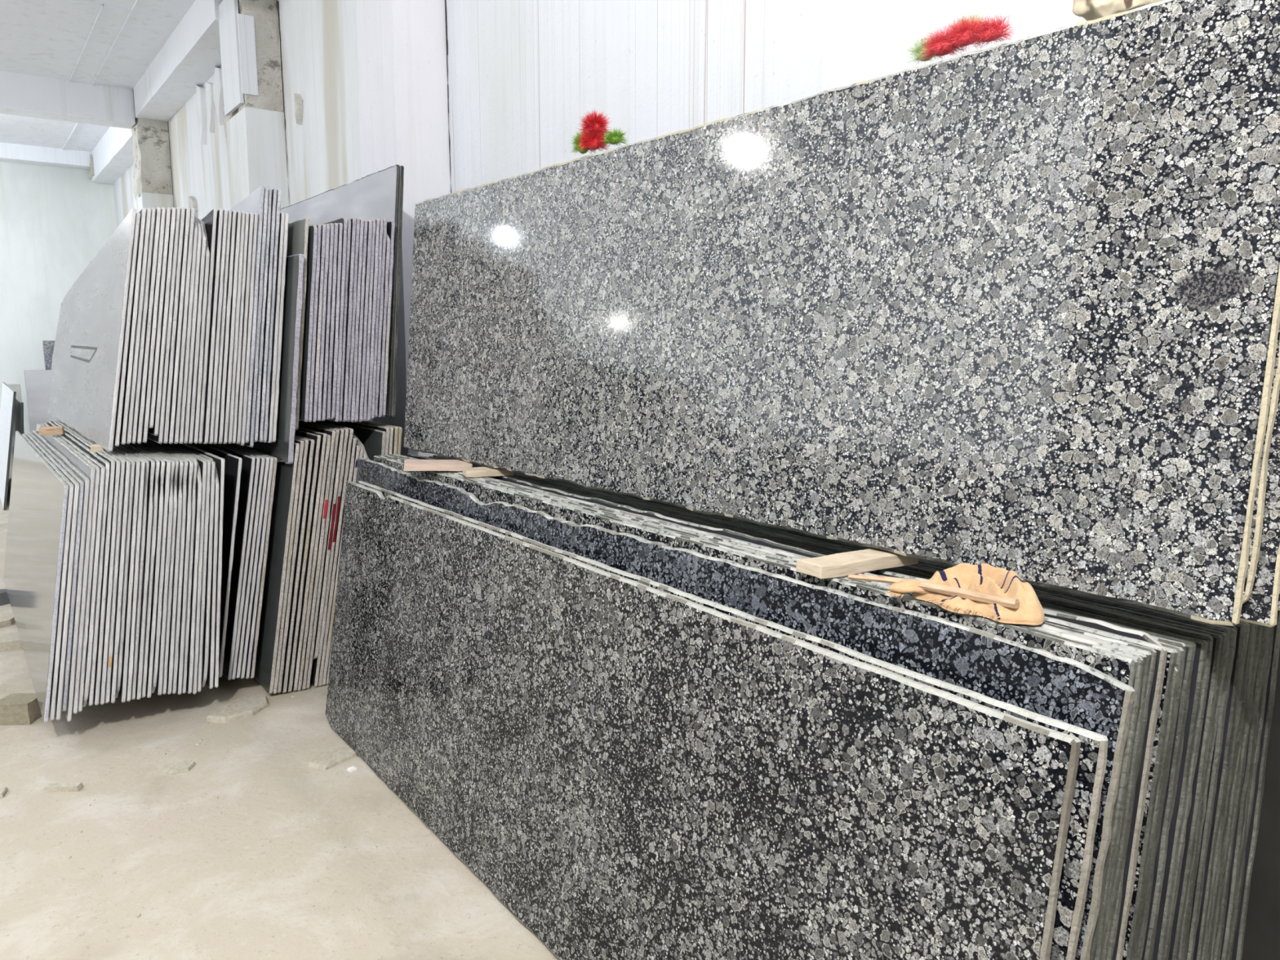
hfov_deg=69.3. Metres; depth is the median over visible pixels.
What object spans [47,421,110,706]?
stone slab
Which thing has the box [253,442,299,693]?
stone slab
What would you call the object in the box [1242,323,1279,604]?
granite slab
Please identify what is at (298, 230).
stone slab
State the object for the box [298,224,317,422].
stone slab
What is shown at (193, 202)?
trim
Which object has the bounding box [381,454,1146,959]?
granite slab
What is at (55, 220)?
wall
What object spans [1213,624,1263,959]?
granite slab
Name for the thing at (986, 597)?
wooden stick
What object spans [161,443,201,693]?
stone slab
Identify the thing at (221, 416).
stone slab
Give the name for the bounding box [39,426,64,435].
wedge
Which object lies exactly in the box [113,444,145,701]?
stone slab
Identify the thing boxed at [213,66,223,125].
trim
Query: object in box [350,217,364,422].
stone slab
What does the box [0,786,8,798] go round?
stone offcut
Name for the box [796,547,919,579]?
wood block
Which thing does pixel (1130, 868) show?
granite slab
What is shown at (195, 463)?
stone slab
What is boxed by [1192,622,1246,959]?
granite slab
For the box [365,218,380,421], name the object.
stone slab
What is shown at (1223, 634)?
granite slab
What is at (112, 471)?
stone slab
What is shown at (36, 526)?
stone slab
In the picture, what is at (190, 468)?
stone slab
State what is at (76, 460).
stone slab
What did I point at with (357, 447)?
stone slab
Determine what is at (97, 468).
stone slab
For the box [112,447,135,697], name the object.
stone slab
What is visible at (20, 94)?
beam
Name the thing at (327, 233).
stone slab
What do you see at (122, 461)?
stone slab
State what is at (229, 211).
stone slab
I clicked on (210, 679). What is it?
stone slab
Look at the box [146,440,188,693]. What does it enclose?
stone slab
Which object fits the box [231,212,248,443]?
stone slab
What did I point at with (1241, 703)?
granite slab
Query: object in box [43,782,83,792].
stone offcut
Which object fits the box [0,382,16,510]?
stone slab
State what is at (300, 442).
stone slab
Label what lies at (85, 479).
stone slab
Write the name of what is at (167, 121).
trim
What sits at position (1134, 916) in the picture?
granite slab
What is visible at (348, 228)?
stone slab
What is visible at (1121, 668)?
granite slab
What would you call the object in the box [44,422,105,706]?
stone slab
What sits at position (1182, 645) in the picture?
granite slab
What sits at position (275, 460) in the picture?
stone slab
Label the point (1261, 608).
granite slab
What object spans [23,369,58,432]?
stone slab
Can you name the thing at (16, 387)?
stone slab
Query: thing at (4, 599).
stone
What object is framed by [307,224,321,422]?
stone slab
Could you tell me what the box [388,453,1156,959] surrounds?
granite slab
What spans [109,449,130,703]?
stone slab
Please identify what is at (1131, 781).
granite slab
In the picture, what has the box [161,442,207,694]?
stone slab
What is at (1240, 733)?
granite slab
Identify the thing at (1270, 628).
granite slab
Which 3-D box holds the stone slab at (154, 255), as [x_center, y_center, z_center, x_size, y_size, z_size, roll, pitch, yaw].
[-2.572,-0.726,4.461,0.149,0.924,2.101,-7,11,-37]
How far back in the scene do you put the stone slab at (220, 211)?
3.78 m
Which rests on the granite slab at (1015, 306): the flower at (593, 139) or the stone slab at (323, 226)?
the flower at (593, 139)
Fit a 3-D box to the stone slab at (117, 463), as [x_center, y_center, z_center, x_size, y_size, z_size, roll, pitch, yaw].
[-2.680,0.258,4.391,0.137,0.935,2.283,-6,11,-36]
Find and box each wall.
[0,160,116,434]
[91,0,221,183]
[113,0,1164,421]
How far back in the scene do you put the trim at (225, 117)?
8.20 m
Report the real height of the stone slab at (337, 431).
1.140 m
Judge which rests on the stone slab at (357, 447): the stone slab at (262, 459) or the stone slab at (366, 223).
the stone slab at (366, 223)
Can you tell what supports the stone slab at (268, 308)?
on the stone slab at (262, 459)
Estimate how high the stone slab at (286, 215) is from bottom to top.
0.965 m
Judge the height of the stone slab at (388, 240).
0.868 m
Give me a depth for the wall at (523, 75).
3.81 m
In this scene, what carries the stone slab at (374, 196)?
on the stone slab at (400, 429)
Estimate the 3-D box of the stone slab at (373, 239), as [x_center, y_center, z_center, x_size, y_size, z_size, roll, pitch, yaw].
[-1.747,-0.806,4.809,0.096,0.885,1.903,-6,11,-36]
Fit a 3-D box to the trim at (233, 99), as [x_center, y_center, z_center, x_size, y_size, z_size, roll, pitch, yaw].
[-3.096,-3.220,7.001,0.025,0.800,0.500,-6,10,-36]
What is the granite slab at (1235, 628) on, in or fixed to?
on the floor
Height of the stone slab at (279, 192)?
1.063 m
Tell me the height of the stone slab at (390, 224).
0.870 m
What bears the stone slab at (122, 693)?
on the bearer
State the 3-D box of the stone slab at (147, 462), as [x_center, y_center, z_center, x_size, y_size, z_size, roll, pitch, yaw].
[-2.582,0.261,4.432,0.130,0.934,2.210,-6,11,-36]
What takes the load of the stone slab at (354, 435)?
on the floor
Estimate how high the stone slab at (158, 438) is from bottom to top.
0.934 m
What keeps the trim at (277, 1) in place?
attached to the wall at (523, 75)
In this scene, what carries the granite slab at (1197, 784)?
on the floor
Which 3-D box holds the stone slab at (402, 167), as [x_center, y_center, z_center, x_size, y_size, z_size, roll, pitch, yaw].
[-1.778,-0.978,5.077,0.100,1.120,2.303,-6,11,-37]
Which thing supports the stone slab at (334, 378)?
on the stone slab at (337, 431)
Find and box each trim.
[62,122,79,150]
[69,0,131,11]
[69,4,103,81]
[92,0,139,84]
[167,120,173,199]
[188,195,197,217]
[195,84,206,145]
[205,82,215,133]
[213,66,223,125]
[218,0,244,115]
[222,93,228,155]
[237,13,257,96]
[277,0,288,193]
[293,93,303,124]
[444,0,451,193]
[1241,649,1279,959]
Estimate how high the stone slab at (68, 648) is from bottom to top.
0.862 m
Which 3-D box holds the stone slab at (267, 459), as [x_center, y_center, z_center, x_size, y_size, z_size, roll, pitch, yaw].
[-2.307,0.253,4.845,0.174,0.956,2.201,-6,11,-36]
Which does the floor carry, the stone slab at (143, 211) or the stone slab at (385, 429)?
the stone slab at (385, 429)
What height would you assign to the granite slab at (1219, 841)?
1.006 m
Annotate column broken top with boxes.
[130,110,173,195]
[220,0,284,119]
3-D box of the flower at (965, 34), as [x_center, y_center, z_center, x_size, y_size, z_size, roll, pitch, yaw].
[0.631,-0.880,1.835,0.122,0.101,0.262,-5,10,-31]
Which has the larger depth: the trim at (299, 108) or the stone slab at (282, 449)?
the trim at (299, 108)
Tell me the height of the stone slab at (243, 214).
0.955 m
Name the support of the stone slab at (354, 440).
on the floor
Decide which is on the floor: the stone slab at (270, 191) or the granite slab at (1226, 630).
the granite slab at (1226, 630)
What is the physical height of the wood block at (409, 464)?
0.037 m
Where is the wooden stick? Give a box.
[848,574,1019,608]
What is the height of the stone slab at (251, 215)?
0.956 m
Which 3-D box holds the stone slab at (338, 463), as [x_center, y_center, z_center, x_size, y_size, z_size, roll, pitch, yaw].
[-2.049,0.215,4.966,0.204,1.138,2.303,-6,11,-36]
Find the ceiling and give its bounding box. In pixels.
[0,0,195,151]
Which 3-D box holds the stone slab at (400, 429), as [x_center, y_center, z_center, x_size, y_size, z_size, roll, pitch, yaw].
[-1.809,0.189,5.138,0.135,1.134,2.303,-6,11,-36]
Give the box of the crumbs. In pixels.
[29,693,425,934]
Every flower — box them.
[568,108,627,154]
[904,11,1017,66]
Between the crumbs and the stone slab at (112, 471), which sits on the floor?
the crumbs
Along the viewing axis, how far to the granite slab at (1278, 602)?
1.44 m
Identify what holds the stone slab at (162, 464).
on the bearer
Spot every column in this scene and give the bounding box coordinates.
[133,191,173,213]
[226,106,289,208]
[353,0,451,457]
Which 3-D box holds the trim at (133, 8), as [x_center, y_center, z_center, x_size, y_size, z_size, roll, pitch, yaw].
[-3.764,-3.846,7.103,0.015,0.017,7.300,-6,10,-36]
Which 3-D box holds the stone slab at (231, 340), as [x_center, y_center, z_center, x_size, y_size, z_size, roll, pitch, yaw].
[-2.309,-0.748,4.646,0.128,0.955,2.100,-6,11,-37]
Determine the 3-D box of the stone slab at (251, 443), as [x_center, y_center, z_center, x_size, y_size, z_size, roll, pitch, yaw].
[-2.163,-0.785,4.624,0.137,1.076,1.903,-6,11,-37]
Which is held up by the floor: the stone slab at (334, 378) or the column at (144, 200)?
the column at (144, 200)
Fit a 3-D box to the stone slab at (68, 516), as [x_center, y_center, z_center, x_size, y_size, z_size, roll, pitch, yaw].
[-2.845,0.316,4.352,0.145,0.881,2.391,-6,11,-36]
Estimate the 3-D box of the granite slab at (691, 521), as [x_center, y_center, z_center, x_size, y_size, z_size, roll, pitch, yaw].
[-0.052,0.584,2.796,0.129,1.007,3.102,-6,11,-36]
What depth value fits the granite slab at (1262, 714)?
1.75 m
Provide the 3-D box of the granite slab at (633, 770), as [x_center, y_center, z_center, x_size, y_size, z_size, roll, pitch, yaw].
[-0.328,0.664,2.502,0.153,0.973,2.985,-6,10,-36]
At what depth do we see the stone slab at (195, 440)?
3.77 m
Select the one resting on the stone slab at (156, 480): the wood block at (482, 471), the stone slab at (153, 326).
the stone slab at (153, 326)
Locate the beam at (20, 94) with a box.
[0,70,135,128]
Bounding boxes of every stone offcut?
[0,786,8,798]
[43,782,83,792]
[158,760,195,775]
[206,694,268,723]
[307,745,357,769]
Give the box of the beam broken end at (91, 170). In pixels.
[87,155,93,177]
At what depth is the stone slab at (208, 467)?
3.70 m
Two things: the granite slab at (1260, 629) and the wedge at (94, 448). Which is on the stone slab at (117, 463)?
the wedge at (94, 448)
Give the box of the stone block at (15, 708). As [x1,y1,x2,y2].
[0,693,41,724]
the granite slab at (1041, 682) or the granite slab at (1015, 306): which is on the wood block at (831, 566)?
the granite slab at (1015, 306)
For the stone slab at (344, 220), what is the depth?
3.98 m
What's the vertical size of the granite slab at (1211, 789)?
1.006 m
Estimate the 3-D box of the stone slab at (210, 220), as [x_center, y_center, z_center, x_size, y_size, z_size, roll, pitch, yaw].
[-2.391,-0.747,4.604,0.132,0.953,2.101,-6,11,-37]
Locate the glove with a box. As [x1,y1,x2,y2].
[884,563,1044,625]
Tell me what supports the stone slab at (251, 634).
on the floor
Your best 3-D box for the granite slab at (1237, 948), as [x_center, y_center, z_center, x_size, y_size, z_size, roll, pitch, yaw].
[0.254,0.549,3.008,0.073,1.012,3.102,-6,11,-36]
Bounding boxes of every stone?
[0,588,9,605]
[0,616,15,627]
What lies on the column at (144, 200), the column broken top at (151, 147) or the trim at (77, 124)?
the column broken top at (151, 147)
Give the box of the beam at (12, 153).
[0,142,92,168]
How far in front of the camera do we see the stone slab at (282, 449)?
3.91 m
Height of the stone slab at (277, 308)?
0.969 m
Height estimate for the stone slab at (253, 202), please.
1.065 m
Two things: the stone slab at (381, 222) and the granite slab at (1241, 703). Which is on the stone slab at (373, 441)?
the stone slab at (381, 222)
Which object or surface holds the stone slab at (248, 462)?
on the bearer
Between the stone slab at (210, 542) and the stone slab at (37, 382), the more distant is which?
the stone slab at (37, 382)
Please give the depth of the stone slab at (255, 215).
3.86 m
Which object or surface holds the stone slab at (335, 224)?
on the stone slab at (329, 432)
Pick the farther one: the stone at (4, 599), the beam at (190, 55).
the beam at (190, 55)
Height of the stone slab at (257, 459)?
0.954 m
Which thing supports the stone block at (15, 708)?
on the floor
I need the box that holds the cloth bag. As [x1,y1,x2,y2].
[1073,0,1163,22]
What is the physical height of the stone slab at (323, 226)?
0.840 m
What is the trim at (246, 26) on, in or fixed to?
attached to the column broken top at (264, 12)
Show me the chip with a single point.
(353, 768)
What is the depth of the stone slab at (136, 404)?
3.64 m
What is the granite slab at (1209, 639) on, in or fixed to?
on the floor
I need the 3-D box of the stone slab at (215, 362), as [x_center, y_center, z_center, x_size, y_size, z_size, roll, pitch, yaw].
[-2.353,-0.746,4.615,0.131,0.953,2.099,-6,11,-37]
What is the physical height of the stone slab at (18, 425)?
0.955 m
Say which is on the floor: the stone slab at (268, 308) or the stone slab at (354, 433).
the stone slab at (354, 433)
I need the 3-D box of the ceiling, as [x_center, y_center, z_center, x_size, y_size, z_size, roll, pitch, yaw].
[-3.772,-3.560,4.508,5.000,0.190,21.000,-6,10,-36]
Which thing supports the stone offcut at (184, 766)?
on the floor
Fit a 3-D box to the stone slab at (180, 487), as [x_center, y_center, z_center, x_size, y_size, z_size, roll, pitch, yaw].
[-2.454,0.263,4.465,0.123,0.930,2.127,-6,11,-36]
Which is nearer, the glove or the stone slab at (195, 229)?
the glove
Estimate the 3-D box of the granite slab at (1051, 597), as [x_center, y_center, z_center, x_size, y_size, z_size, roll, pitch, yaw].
[-0.002,0.578,2.833,0.120,1.008,3.102,-6,11,-36]
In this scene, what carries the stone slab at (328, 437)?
on the floor
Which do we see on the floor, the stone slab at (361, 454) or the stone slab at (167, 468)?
the stone slab at (361, 454)
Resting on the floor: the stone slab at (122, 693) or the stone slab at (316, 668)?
the stone slab at (316, 668)
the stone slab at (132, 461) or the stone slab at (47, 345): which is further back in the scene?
the stone slab at (47, 345)
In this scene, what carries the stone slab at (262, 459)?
on the floor
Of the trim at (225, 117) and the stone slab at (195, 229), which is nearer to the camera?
the stone slab at (195, 229)
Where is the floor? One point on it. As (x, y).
(379, 903)
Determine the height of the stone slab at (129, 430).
0.917 m
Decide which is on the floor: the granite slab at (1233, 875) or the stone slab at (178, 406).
the granite slab at (1233, 875)
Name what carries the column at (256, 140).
on the floor
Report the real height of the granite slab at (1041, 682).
1.016 m
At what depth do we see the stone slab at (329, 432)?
4.03 m
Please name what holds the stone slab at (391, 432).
on the floor
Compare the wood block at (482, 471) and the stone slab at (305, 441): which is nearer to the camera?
the wood block at (482, 471)
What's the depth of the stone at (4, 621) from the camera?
4.96 m
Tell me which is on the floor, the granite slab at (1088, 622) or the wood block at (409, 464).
the granite slab at (1088, 622)
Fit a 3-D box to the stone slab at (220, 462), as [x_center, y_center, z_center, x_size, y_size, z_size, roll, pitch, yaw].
[-2.293,0.263,4.517,0.098,0.939,2.017,-6,11,-36]
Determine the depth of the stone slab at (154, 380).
3.67 m
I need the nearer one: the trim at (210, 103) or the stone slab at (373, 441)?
the stone slab at (373, 441)
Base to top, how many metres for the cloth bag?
0.102 m
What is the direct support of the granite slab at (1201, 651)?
on the floor
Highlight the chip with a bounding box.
[346,765,357,773]
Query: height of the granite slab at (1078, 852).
0.960 m
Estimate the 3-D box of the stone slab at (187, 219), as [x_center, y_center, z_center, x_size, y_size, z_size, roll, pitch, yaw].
[-2.476,-0.736,4.528,0.141,0.940,2.100,-6,11,-37]
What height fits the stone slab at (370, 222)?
0.880 m
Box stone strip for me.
[0,635,22,651]
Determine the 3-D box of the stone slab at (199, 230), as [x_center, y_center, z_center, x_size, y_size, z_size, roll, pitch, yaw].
[-2.436,-0.728,4.573,0.131,0.918,2.101,-6,11,-37]
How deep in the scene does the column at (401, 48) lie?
4.70 m
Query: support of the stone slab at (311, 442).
on the floor
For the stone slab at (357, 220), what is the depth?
4.02 m
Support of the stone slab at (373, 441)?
on the floor
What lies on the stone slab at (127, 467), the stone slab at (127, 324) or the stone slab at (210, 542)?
the stone slab at (127, 324)
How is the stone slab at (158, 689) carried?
on the bearer
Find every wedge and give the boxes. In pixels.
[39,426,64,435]
[90,444,106,453]
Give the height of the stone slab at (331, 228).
0.845 m
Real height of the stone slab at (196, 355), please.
0.917 m
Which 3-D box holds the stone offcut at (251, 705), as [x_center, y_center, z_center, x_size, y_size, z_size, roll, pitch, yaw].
[-1.633,0.941,3.814,0.155,0.027,0.257,2,9,12]
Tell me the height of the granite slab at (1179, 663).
1.010 m
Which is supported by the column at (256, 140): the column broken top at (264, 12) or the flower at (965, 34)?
the column broken top at (264, 12)
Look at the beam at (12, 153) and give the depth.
13.30 m
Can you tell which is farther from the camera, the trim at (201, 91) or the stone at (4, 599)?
the trim at (201, 91)
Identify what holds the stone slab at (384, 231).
on the stone slab at (373, 441)
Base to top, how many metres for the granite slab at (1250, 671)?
1.011 m
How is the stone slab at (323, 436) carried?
on the floor
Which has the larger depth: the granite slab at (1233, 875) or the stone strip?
the stone strip
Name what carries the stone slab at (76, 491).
on the bearer
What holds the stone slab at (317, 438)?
on the floor
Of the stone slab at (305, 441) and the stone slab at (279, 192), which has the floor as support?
the stone slab at (305, 441)
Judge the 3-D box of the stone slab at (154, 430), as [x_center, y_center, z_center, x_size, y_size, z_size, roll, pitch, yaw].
[-2.513,-0.748,4.500,0.140,0.899,2.100,-6,11,-37]
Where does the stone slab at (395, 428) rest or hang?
on the floor
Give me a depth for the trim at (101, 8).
8.57 m
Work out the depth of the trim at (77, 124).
12.49 m
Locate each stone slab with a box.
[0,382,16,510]
[3,431,68,722]
[7,383,24,433]
[8,395,23,480]
[22,433,74,720]
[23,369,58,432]
[25,432,79,719]
[28,432,84,711]
[32,430,89,721]
[35,423,95,713]
[40,423,100,711]
[42,340,54,369]
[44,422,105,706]
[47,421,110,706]
[48,208,136,452]
[50,419,115,705]
[54,419,120,704]
[58,420,125,702]
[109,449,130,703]
[112,445,140,702]
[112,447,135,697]
[113,212,140,446]
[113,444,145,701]
[119,208,146,444]
[119,442,155,699]
[119,444,149,699]
[124,443,159,697]
[125,208,151,444]
[129,443,165,697]
[130,207,155,443]
[130,442,170,693]
[135,207,160,444]
[135,442,174,695]
[140,442,178,694]
[141,207,165,442]
[141,441,183,693]
[146,207,180,444]
[146,438,197,693]
[146,439,193,694]
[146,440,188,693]
[147,207,176,435]
[148,207,170,427]
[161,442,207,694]
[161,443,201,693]
[162,207,185,443]
[166,443,210,692]
[167,207,190,444]
[172,443,215,687]
[173,207,195,444]
[173,443,219,688]
[177,216,197,444]
[177,442,225,688]
[182,217,201,443]
[186,442,242,677]
[187,218,206,444]
[192,221,209,444]
[197,208,217,443]
[202,208,223,444]
[203,443,255,679]
[208,208,227,444]
[213,209,231,444]
[216,443,260,679]
[217,209,236,444]
[222,210,241,444]
[222,443,265,678]
[226,211,245,444]
[226,443,269,678]
[229,185,264,442]
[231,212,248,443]
[231,443,273,679]
[232,443,277,678]
[235,212,253,444]
[235,213,257,445]
[243,253,304,463]
[244,187,268,447]
[253,187,272,441]
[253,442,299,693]
[257,187,277,442]
[262,188,281,442]
[266,212,284,442]
[271,213,288,442]
[272,438,304,693]
[276,435,308,693]
[280,164,399,417]
[281,435,314,693]
[286,217,309,429]
[286,429,320,692]
[292,426,326,690]
[297,431,330,691]
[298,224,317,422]
[298,420,344,667]
[298,421,339,688]
[298,422,335,689]
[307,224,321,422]
[307,421,348,687]
[311,224,326,422]
[311,420,353,686]
[316,223,330,420]
[316,419,386,460]
[318,222,333,421]
[321,217,347,422]
[321,437,356,685]
[325,222,338,419]
[325,425,359,684]
[328,419,390,454]
[329,222,342,418]
[338,217,351,422]
[340,425,363,457]
[341,217,355,422]
[346,217,359,422]
[349,220,368,422]
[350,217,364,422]
[353,432,367,457]
[354,433,368,458]
[357,220,372,422]
[357,421,393,454]
[362,219,375,421]
[362,421,398,454]
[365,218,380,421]
[368,421,402,454]
[370,219,383,418]
[373,218,386,417]
[377,229,390,417]
[382,220,395,416]
[390,165,404,417]
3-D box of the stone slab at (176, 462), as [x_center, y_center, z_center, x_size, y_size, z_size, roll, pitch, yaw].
[-2.474,0.262,4.464,0.125,0.928,2.137,-6,11,-36]
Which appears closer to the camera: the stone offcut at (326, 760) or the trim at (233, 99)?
the stone offcut at (326, 760)
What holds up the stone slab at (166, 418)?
on the stone slab at (180, 487)
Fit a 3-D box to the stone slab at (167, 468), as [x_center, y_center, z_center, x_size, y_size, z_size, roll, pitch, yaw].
[-2.507,0.263,4.451,0.129,0.933,2.162,-6,11,-36]
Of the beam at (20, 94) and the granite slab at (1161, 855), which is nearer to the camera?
the granite slab at (1161, 855)
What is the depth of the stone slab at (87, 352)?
4.11 m
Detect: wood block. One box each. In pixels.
[403,459,472,471]
[462,466,514,477]
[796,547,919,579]
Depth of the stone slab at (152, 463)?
3.56 m
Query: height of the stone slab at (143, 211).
0.916 m
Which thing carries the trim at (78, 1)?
attached to the ceiling
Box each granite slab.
[324,480,1080,959]
[355,457,1134,959]
[358,480,1107,959]
[373,455,1137,959]
[377,455,1143,959]
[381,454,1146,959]
[384,454,1151,959]
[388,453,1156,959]
[393,453,1167,959]
[404,0,1279,626]
[407,453,1178,959]
[408,456,1177,959]
[428,456,1208,959]
[429,457,1196,959]
[432,454,1213,959]
[442,456,1210,924]
[455,458,1222,959]
[514,471,1226,959]
[528,481,1195,959]
[534,484,1186,959]
[562,480,1231,959]
[844,541,1236,959]
[871,546,1237,958]
[1137,640,1184,959]
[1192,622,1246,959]
[1201,620,1249,959]
[1205,622,1253,959]
[1208,623,1254,959]
[1210,623,1257,959]
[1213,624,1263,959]
[1219,626,1269,959]
[1226,626,1272,959]
[1228,626,1274,959]
[1231,610,1279,959]
[1240,390,1279,626]
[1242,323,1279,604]
[1277,588,1279,610]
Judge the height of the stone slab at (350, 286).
0.881 m
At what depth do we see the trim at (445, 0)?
4.70 m
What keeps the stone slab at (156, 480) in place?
on the bearer
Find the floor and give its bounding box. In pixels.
[0,476,558,959]
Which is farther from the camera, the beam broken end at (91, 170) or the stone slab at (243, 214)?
the beam broken end at (91, 170)
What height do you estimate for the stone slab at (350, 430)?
1.142 m
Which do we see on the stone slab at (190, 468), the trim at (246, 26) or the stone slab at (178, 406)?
the stone slab at (178, 406)
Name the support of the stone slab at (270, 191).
on the stone slab at (257, 459)
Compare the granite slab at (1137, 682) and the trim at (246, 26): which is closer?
the granite slab at (1137, 682)
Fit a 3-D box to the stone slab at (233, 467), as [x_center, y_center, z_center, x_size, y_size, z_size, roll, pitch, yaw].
[-2.357,0.238,4.706,0.150,0.920,2.203,-6,11,-36]

